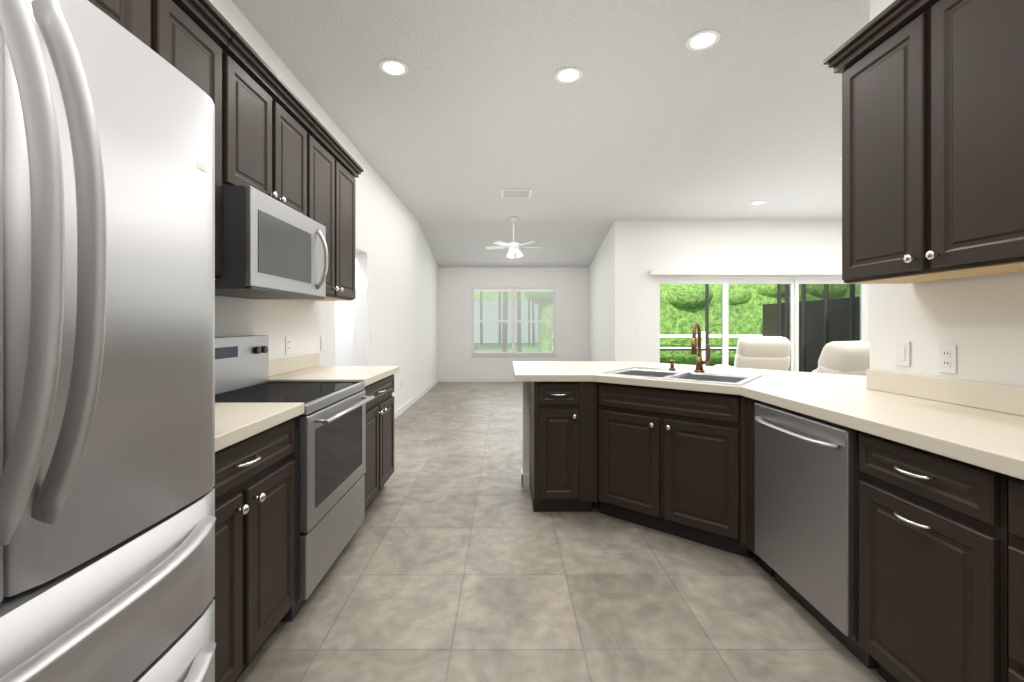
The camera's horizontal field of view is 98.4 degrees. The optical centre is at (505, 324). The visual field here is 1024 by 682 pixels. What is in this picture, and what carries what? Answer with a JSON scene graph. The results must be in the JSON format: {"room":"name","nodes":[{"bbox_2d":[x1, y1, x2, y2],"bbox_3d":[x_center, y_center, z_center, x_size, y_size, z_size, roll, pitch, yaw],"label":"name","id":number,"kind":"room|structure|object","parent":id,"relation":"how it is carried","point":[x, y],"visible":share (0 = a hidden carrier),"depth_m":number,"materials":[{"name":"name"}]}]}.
{"room":"kitchen","nodes":[
{"label":"kitchen","id":0,"kind":"room"},
{"bbox_2d":[209,0,437,411],"bbox_3d":[-1.555,-0.250,3.845,0.150,3.000,11.990,0,0,0],"label":"wall","id":1,"kind":"structure","parent":0,"point":[390,239],"depth_m":5.02,"materials":[{"name":"white paint"}]},
{"bbox_2d":[88,0,167,61],"bbox_3d":[-1.163,-0.905,0.861,0.612,0.590,0.458,0,0,0],"label":"upper cabinet","id":2,"kind":"object","parent":1,"relation":"attached to","point":[147,20],"depth_m":1.06,"materials":[{"name":"black wood"}]},
{"bbox_2d":[168,0,231,279],"bbox_3d":[-1.303,-0.695,1.642,0.312,1.010,0.362,0,0,0],"label":"upper cabinet","id":3,"kind":"object","parent":1,"relation":"attached to","point":[199,42],"depth_m":1.75,"materials":[{"name":"black wood"}]},
{"bbox_2d":[232,32,279,201],"bbox_3d":[-1.303,-0.892,2.021,0.312,0.615,0.383,0,0,0],"label":"upper cabinet","id":4,"kind":"object","parent":1,"relation":"attached to","point":[276,139],"depth_m":2.04,"materials":[{"name":"black wood"}]},
{"bbox_2d":[215,186,327,298],"bbox_3d":[-1.235,-0.364,2.212,0.482,0.428,0.765,0,0,0],"label":"microwave","id":5,"kind":"object","parent":4,"relation":"attached to","point":[272,248],"visible":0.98,"depth_m":1.98,"materials":[{"name":"silver metal"}]},
{"bbox_2d":[285,337,290,353],"bbox_3d":[-1.474,0.140,3.000,0.009,0.116,0.072,0,0,0],"label":"electrical outlet","id":6,"kind":"object","parent":1,"relation":"attached to","point":[287,345],"visible":1,"depth_m":2.99,"materials":[{"name":"white plastic"}]},
{"bbox_2d":[268,353,318,376],"bbox_3d":[-1.468,0.270,3.029,0.020,0.099,0.862,0,0,0],"label":"backsplash","id":7,"kind":"structure","parent":1,"relation":"attached to","point":[284,365],"depth_m":3.01,"materials":[{"name":"stone"}]},
{"bbox_2d":[280,84,315,220],"bbox_3d":[-1.303,-0.892,2.404,0.312,0.615,0.384,0,0,0],"label":"upper cabinet","id":8,"kind":"object","parent":1,"relation":"attached to","point":[297,129],"depth_m":2.46,"materials":[{"name":"black wood"}]},
{"bbox_2d":[320,336,324,349],"bbox_3d":[-1.474,0.145,3.560,0.008,0.116,0.072,0,0,0],"label":"light switch","id":9,"kind":"object","parent":1,"relation":"attached to","point":[322,342],"visible":1,"depth_m":3.55,"materials":[{"name":"white plastic"}]},
{"bbox_2d":[306,124,339,299],"bbox_3d":[-1.303,-0.695,2.808,0.312,1.010,0.415,0,0,0],"label":"upper cabinet","id":10,"kind":"object","parent":1,"relation":"attached to","point":[327,150],"depth_m":2.92,"materials":[{"name":"black wood"}]},
{"bbox_2d":[314,148,359,300],"bbox_3d":[-1.303,-0.695,3.232,0.312,1.010,0.433,0,0,0],"label":"upper cabinet","id":11,"kind":"object","parent":1,"relation":"attached to","point":[348,171],"depth_m":3.25,"materials":[{"name":"black wood"}]},
{"bbox_2d":[334,246,367,365],"bbox_3d":[-1.554,0.234,4.275,0.151,2.031,0.912,0,0,0],"label":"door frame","id":12,"kind":"structure","parent":1,"relation":"in","point":[360,329],"depth_m":4.72,"materials":[{"name":"white paint"}]},
{"bbox_2d":[394,378,438,419],"bbox_3d":[-1.474,1.205,7.211,0.012,0.090,4.958,0,0,0],"label":"baseboard","id":13,"kind":"structure","parent":1,"relation":"attached to","point":[404,407],"depth_m":7.05,"materials":[{"name":"white wood"}]},
{"bbox_2d":[335,301,352,365],"bbox_3d":[-2.215,-0.250,5.255,1.170,3.000,0.150,0,0,0],"label":"wall","id":14,"kind":"structure","parent":0,"point":[343,333],"depth_m":5.17,"materials":[{"name":"white paint"}]},
{"bbox_2d":[438,268,588,377],"bbox_3d":[0.250,-0.250,9.765,3.460,3.000,0.150,0,0,0],"label":"wall","id":15,"kind":"structure","parent":0,"point":[457,285],"depth_m":9.69,"materials":[{"name":"white paint"}]},
{"bbox_2d":[439,378,514,381],"bbox_3d":[0.190,1.205,9.684,3.280,0.090,0.012,0,0,0],"label":"baseboard","id":16,"kind":"structure","parent":15,"relation":"attached to","point":[440,379],"depth_m":9.68,"materials":[{"name":"white wood"}]},
{"bbox_2d":[470,288,556,355],"bbox_3d":[0.175,-0.072,9.727,1.899,1.486,0.145,0,0,0],"label":"window","id":17,"kind":"structure","parent":15,"relation":"in","point":[513,353],"depth_m":9.72,"materials":[{"name":"white"}]},
{"bbox_2d":[474,290,552,352],"bbox_3d":[0.175,-0.075,9.703,1.739,1.389,0.035,0,0,0],"label":"window blinds","id":18,"kind":"object","parent":17,"relation":"attached to","point":[499,313],"visible":1,"depth_m":9.70,"materials":[{"name":"white"}]},
{"bbox_2d":[522,382,529,473],"bbox_3d":[1.258,0.808,2.895,2.245,0.884,1.330,0,0,0],"label":"wall","id":19,"kind":"structure","parent":0,"point":[525,427],"depth_m":3.44,"materials":[{"name":"white paint"}]},
{"bbox_2d":[521,468,529,485],"bbox_3d":[0.561,1.205,3.499,0.877,0.090,0.142,0,0,0],"label":"baseboard","id":20,"kind":"structure","parent":19,"relation":"attached to","point":[525,479],"depth_m":3.43,"materials":[{"name":"white wood"}]},
{"bbox_2d":[231,0,869,267],"bbox_3d":[2.510,-1.559,3.845,8.280,0.662,11.990,0,0,0],"label":"ceiling","id":21,"kind":"structure","parent":0,"point":[649,115],"depth_m":3.57,"materials":[{"name":"white paint"}]},
{"bbox_2d":[379,59,407,75],"bbox_3d":[-0.760,-1.746,3.000,0.195,0.007,0.195,0,0,-45],"label":"recessed light","id":22,"kind":"object","parent":21,"relation":"in","point":[392,67],"depth_m":2.99,"materials":[{"name":"white"}]},
{"bbox_2d":[485,217,534,257],"bbox_3d":[0.131,-1.422,7.228,0.948,0.655,0.906,0,0,0],"label":"ceiling fan","id":23,"kind":"object","parent":21,"relation":"hanging from","point":[513,247],"visible":1,"depth_m":7.15,"materials":[{"name":"white plastic"}]},
{"bbox_2d":[501,189,531,197],"bbox_3d":[0.140,-1.743,5.860,0.400,0.013,0.360,0,0,0],"label":"ceiling vent","id":24,"kind":"object","parent":21,"relation":"in","point":[515,193],"visible":1,"depth_m":5.84,"materials":[{"name":"white metal"}]},
{"bbox_2d":[554,67,582,82],"bbox_3d":[0.440,-1.746,3.090,0.195,0.007,0.195,0,0,-45],"label":"recessed light","id":25,"kind":"object","parent":21,"relation":"in","point":[567,74],"depth_m":3.08,"materials":[{"name":"white"}]},
{"bbox_2d":[686,29,720,50],"bbox_3d":[1.210,-1.746,2.710,0.195,0.007,0.195,0,0,-45],"label":"recessed light","id":26,"kind":"object","parent":21,"relation":"in","point":[703,39],"depth_m":2.70,"materials":[{"name":"white"}]},
{"bbox_2d":[750,200,765,204],"bbox_3d":[3.600,-1.746,6.300,0.195,0.007,0.195,0,0,-45],"label":"recessed light","id":27,"kind":"object","parent":21,"relation":"in","point":[761,201],"depth_m":6.28,"materials":[{"name":"white"}]},
{"bbox_2d":[236,382,885,681],"bbox_3d":[2.510,1.310,3.845,8.280,0.120,11.990,0,0,0],"label":"floor","id":28,"kind":"structure","parent":0,"point":[458,559],"depth_m":2.03,"materials":[{"name":"tile"}]},
{"bbox_2d":[0,0,215,681],"bbox_3d":[-1.038,0.344,0.632,0.875,1.812,0.907,0,0,0],"label":"fridge","id":29,"kind":"object","parent":28,"relation":"on","point":[107,348],"visible":1,"depth_m":0.76,"materials":[{"name":"silver metal"}]},
{"bbox_2d":[213,418,294,681],"bbox_3d":[-1.129,0.808,1.462,0.612,0.884,0.723,0,0,0],"label":"base cabinet","id":30,"kind":"object","parent":28,"relation":"on","point":[254,596],"visible":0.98,"depth_m":1.50,"materials":[{"name":"black wood"}]},
{"bbox_2d":[215,403,303,451],"bbox_3d":[-1.154,0.343,1.460,0.648,0.045,0.729,0,0,0],"label":"countertop","id":31,"kind":"structure","parent":30,"relation":"on","point":[235,423],"depth_m":1.55,"materials":[{"name":"stone"}]},
{"bbox_2d":[215,335,374,621],"bbox_3d":[-1.112,0.655,2.212,0.728,1.190,0.765,0,0,0],"label":"range","id":32,"kind":"object","parent":28,"relation":"on","point":[329,455],"visible":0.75,"depth_m":2.12,"materials":[{"name":"silver metal"}]},
{"bbox_2d":[363,374,393,509],"bbox_3d":[-1.129,0.808,3.015,0.612,0.884,0.830,0,0,0],"label":"base cabinet","id":33,"kind":"object","parent":28,"relation":"on","point":[378,473],"visible":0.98,"depth_m":3.01,"materials":[{"name":"black wood"}]},
{"bbox_2d":[268,366,399,385],"bbox_3d":[-1.154,0.343,3.029,0.648,0.045,0.862,0,0,0],"label":"countertop","id":34,"kind":"structure","parent":33,"relation":"on","point":[368,375],"depth_m":2.85,"materials":[{"name":"stone"}]},
{"bbox_2d":[530,382,772,569],"bbox_3d":[0.885,0.808,2.860,1.399,0.884,1.110,0,0,0],"label":"base cabinet","id":35,"kind":"object","parent":28,"relation":"on","point":[678,463],"depth_m":2.64,"materials":[{"name":"black wood"}]},
{"bbox_2d":[512,361,1023,479],"bbox_3d":[1.429,0.343,1.300,2.738,0.045,5.200,0,0,0],"label":"countertop","id":36,"kind":"structure","parent":35,"relation":"on","point":[989,439],"depth_m":1.75,"materials":[{"name":"stone"}]},
{"bbox_2d":[598,367,761,384],"bbox_3d":[1.103,0.411,2.813,0.840,0.198,0.570,0,0,40],"label":"sink","id":37,"kind":"object","parent":36,"relation":"in","point":[705,376],"visible":0.23,"depth_m":2.84,"materials":[{"name":"silver metal"}]},
{"bbox_2d":[669,360,674,369],"bbox_3d":[1.147,0.277,3.052,0.058,0.068,0.063,0,0,0],"label":"soap dispenser","id":38,"kind":"object","parent":37,"relation":"on","point":[671,362],"visible":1,"depth_m":3.05,"materials":[{"name":"brown metal"}]},
{"bbox_2d":[691,322,710,371],"bbox_3d":[1.277,0.144,2.911,0.146,0.334,0.135,0,0,0],"label":"faucet","id":39,"kind":"object","parent":36,"relation":"on","point":[700,363],"visible":1,"depth_m":2.92,"materials":[{"name":"brown metal"}]},
{"bbox_2d":[714,336,790,370],"bbox_3d":[3.663,0.705,6.555,0.860,1.091,1.072,0,0,10],"label":"recliner","id":40,"kind":"object","parent":28,"relation":"on","point":[765,352],"visible":0.42,"depth_m":6.08,"materials":[{"name":"beige leather"}]},
{"bbox_2d":[755,402,878,667],"bbox_3d":[1.492,0.814,1.886,0.656,0.872,0.592,0,0,0],"label":"dishwasher","id":41,"kind":"object","parent":28,"relation":"on","point":[807,475],"visible":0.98,"depth_m":1.77,"materials":[{"name":"silver metal"}]},
{"bbox_2d":[812,341,869,375],"bbox_3d":[3.221,0.705,4.713,0.860,1.091,1.072,0,0,-25],"label":"recliner","id":42,"kind":"object","parent":28,"relation":"on","point":[846,357],"visible":0.29,"depth_m":4.21,"materials":[{"name":"beige leather"}]},
{"bbox_2d":[859,431,1008,681],"bbox_3d":[1.519,0.808,1.350,0.612,0.884,0.460,0,0,0],"label":"base cabinet","id":43,"kind":"object","parent":28,"relation":"on","point":[933,567],"visible":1,"depth_m":1.30,"materials":[{"name":"black wood"}]},
{"bbox_2d":[1009,476,1023,681],"bbox_3d":[1.519,0.808,0.810,0.612,0.884,0.610,0,0,0],"label":"base cabinet","id":44,"kind":"object","parent":28,"relation":"on","point":[1016,579],"visible":0.92,"depth_m":1.08,"materials":[{"name":"black wood"}]},
{"bbox_2d":[589,221,623,360],"bbox_3d":[1.905,-0.250,8.545,0.150,3.000,2.290,0,0,0],"label":"wall","id":45,"kind":"structure","parent":0,"point":[606,305],"depth_m":7.85,"materials":[{"name":"white paint"}]},
{"bbox_2d":[624,221,869,361],"bbox_3d":[4.240,-0.250,7.475,4.520,3.000,0.150,0,0,0],"label":"wall","id":46,"kind":"structure","parent":0,"point":[649,245],"depth_m":7.40,"materials":[{"name":"white paint"}]},
{"bbox_2d":[649,269,841,274],"bbox_3d":[4.295,-0.875,7.344,3.790,0.090,0.108,0,0,0],"label":"valance","id":47,"kind":"object","parent":46,"relation":"attached to","point":[745,271],"visible":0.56,"depth_m":7.29,"materials":[{"name":"white"}]},
{"bbox_2d":[654,277,867,371],"bbox_3d":[4.295,0.217,7.475,3.610,2.065,0.090,0,0,0],"label":"door frame","id":48,"kind":"structure","parent":46,"relation":"attached to","point":[794,282],"depth_m":7.43,"materials":[{"name":"white"}]},
{"bbox_2d":[870,0,1023,386],"bbox_3d":[1.905,-0.250,0.110,0.150,3.000,4.220,0,0,0],"label":"wall","id":49,"kind":"structure","parent":0,"point":[978,321],"depth_m":1.80,"materials":[{"name":"white paint"}]},
{"bbox_2d":[896,340,909,366],"bbox_3d":[1.824,0.130,2.030,0.008,0.116,0.072,0,0,0],"label":"light switch","id":50,"kind":"object","parent":49,"relation":"attached to","point":[902,353],"visible":1,"depth_m":2.02,"materials":[{"name":"white plastic"}]},
{"bbox_2d":[827,0,1023,283],"bbox_3d":[1.653,-0.695,1.593,0.312,1.010,0.851,0,0,0],"label":"upper cabinet","id":51,"kind":"object","parent":49,"relation":"attached to","point":[932,140],"depth_m":1.56,"materials":[{"name":"black wood"}]},
{"bbox_2d":[866,369,1023,415],"bbox_3d":[1.818,0.270,0.458,0.020,0.099,3.515,0,0,0],"label":"backsplash","id":52,"kind":"structure","parent":49,"relation":"attached to","point":[998,398],"depth_m":1.79,"materials":[{"name":"stone"}]},
{"bbox_2d":[939,344,956,373],"bbox_3d":[1.824,0.140,1.825,0.009,0.116,0.072,0,0,0],"label":"electrical outlet","id":53,"kind":"object","parent":49,"relation":"attached to","point":[947,358],"visible":1,"depth_m":1.82,"materials":[{"name":"white plastic"}]},
{"label":"outside","id":54,"kind":"structure","parent":0,"visible":0},
{"bbox_2d":[474,343,733,366],"bbox_3d":[5.000,1.413,20.000,90.000,0.075,100.000,0,0,0],"label":"grass lawn","id":55,"kind":"structure","parent":54,"point":[495,345],"depth_m":28.24,"materials":[{"name":"green plant"}]},
{"bbox_2d":[474,300,537,342],"bbox_3d":[-1.500,-0.290,37.000,21.000,3.320,6.000,0,0,0],"label":"house","id":56,"kind":"structure","parent":55,"relation":"on","point":[489,333],"depth_m":34.00,"materials":[{"name":"white"}]},
{"bbox_2d":[480,291,534,348],"bbox_3d":[-2.773,-6.071,23.657,16.026,14.886,21.388,0,0,0],"label":"trunks","id":57,"kind":"object","parent":55,"relation":"on","point":[504,330],"depth_m":19.85,"materials":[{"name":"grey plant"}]},
{"bbox_2d":[474,284,704,299],"bbox_3d":[5.000,-2.190,44.000,70.000,7.120,4.000,0,0,0],"label":"bush","id":58,"kind":"object","parent":55,"relation":"on","point":[489,295],"depth_m":42.00,"materials":[{"name":"green plant"}]},
{"bbox_2d":[552,331,762,365],"bbox_3d":[11.750,0.785,14.260,20.500,1.170,0.120,0,0,0],"label":"fence rail","id":59,"kind":"object","parent":55,"relation":"on","point":[702,343],"depth_m":14.20,"materials":[{"name":"white"}]},
{"bbox_2d":[524,284,859,364],"bbox_3d":[11.323,-0.216,15.376,21.436,3.172,2.447,0,0,0],"label":"trees","id":60,"kind":"object","parent":55,"relation":"on","point":[690,314],"depth_m":14.60,"materials":[{"name":"green plant"}]},
{"bbox_2d":[763,297,859,371],"bbox_3d":[8.200,0.360,10.700,0.100,2.020,6.600,0,0,0],"label":"fence","id":61,"kind":"object","parent":55,"relation":"on","point":[769,315],"depth_m":11.65,"materials":[{"name":"brown metal"}]},
{"bbox_3d":[4.390,1.312,9.225,4.820,0.115,3.350,0,0,0],"label":"floor","id":62,"kind":"structure","parent":0,"visible":0},
{"bbox_2d":[660,284,859,371],"bbox_3d":[4.380,-0.125,9.215,4.800,2.750,3.330,0,0,0],"label":"screen","id":63,"kind":"object","parent":62,"relation":"on","point":[852,304],"depth_m":9.77,"materials":[{"name":"brown metal"}]}
]}

